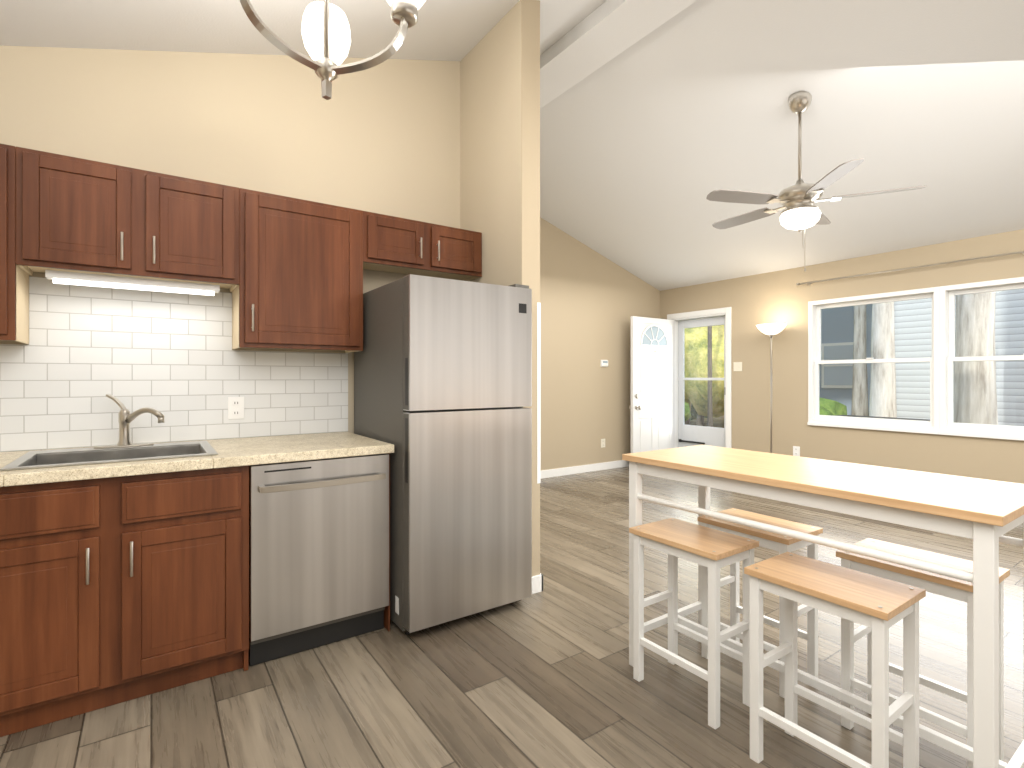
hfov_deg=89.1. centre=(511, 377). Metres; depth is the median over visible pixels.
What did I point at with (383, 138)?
wall
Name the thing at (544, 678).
floor
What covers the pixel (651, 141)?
ceiling
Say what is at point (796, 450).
outlet
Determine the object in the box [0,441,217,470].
sink
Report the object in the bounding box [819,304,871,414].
house
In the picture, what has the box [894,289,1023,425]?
house
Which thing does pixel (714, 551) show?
stool
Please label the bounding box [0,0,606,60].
ceiling
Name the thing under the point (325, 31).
chandelier
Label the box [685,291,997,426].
vegetation
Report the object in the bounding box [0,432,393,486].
countertop
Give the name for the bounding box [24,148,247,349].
upper cabinet
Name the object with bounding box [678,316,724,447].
storm door
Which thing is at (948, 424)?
window unit
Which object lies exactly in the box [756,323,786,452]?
lamp
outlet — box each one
[228,397,243,418]
[601,439,604,447]
[793,446,799,456]
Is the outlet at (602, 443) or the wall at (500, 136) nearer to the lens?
the wall at (500, 136)
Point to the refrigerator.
(442, 383)
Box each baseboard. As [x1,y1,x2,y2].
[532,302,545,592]
[546,460,628,477]
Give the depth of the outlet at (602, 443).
6.91 m
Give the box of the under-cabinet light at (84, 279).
[45,270,219,295]
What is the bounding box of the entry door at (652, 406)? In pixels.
[629,316,674,452]
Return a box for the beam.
[540,0,696,108]
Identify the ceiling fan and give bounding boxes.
[706,91,925,270]
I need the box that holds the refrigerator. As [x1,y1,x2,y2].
[354,274,531,634]
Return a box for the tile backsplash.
[0,276,347,451]
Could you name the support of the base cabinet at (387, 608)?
on the floor
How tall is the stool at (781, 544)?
0.616 m
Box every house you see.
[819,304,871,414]
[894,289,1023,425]
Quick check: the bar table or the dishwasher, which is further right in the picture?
the bar table
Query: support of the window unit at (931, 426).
in the wall at (780, 296)
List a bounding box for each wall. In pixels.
[0,46,459,448]
[460,0,539,575]
[540,217,659,470]
[660,229,1023,483]
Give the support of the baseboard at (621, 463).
attached to the wall at (592, 301)
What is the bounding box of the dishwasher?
[248,454,388,665]
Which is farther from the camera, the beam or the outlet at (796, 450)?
the outlet at (796, 450)
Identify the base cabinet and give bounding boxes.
[0,465,248,736]
[384,453,389,631]
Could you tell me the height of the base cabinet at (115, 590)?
0.868 m
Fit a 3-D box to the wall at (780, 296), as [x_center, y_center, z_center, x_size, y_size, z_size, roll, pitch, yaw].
[4.387,-0.120,4.502,0.160,2.700,7.600,0,0,-35]
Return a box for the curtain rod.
[796,251,1023,285]
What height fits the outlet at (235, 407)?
0.115 m
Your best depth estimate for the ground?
15.90 m
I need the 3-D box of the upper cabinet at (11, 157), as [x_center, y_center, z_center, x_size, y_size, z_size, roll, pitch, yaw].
[-2.377,-0.527,1.911,0.872,0.766,0.303,0,0,-35]
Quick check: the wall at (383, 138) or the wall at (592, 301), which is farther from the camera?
the wall at (592, 301)
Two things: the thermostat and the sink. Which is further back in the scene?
the thermostat
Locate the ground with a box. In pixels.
[690,415,723,427]
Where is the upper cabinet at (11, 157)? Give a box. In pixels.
[0,143,23,342]
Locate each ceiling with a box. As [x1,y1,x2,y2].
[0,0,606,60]
[540,0,1023,290]
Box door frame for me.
[667,307,731,447]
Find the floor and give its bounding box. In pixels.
[0,466,1022,767]
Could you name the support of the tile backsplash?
attached to the wall at (383, 138)
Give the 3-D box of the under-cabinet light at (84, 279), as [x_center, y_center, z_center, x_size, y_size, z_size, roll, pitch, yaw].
[-1.687,-0.420,2.353,0.630,0.048,0.070,0,0,-35]
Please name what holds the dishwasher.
on the floor
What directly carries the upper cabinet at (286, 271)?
attached to the wall at (383, 138)
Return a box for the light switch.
[734,362,741,370]
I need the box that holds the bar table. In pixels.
[622,445,1023,767]
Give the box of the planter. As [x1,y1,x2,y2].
[836,415,929,420]
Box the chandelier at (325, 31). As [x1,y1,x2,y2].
[240,0,425,99]
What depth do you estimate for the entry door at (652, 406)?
7.09 m
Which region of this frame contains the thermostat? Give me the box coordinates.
[601,360,607,366]
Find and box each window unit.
[807,287,939,434]
[939,277,1023,440]
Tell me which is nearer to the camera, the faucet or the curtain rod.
the faucet
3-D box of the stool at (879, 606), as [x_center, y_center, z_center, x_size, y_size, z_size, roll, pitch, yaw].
[0.975,0.922,1.595,0.270,0.616,0.400,0,0,-35]
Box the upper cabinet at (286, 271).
[248,189,367,352]
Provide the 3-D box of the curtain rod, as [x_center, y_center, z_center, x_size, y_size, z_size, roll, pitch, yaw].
[4.338,-1.055,4.354,0.086,0.040,3.813,0,0,-35]
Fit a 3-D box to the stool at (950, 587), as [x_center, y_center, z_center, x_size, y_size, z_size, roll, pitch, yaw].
[1.370,0.922,1.753,0.270,0.616,0.400,0,0,-35]
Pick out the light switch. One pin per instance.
(737, 366)
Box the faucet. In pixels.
[93,394,163,448]
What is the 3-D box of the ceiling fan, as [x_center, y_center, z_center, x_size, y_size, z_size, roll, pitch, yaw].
[2.033,-1.375,3.740,1.378,1.249,1.349,0,0,-35]
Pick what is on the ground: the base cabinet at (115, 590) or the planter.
the planter
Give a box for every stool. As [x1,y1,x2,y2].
[629,518,758,728]
[697,508,822,697]
[744,552,925,767]
[836,538,1009,767]

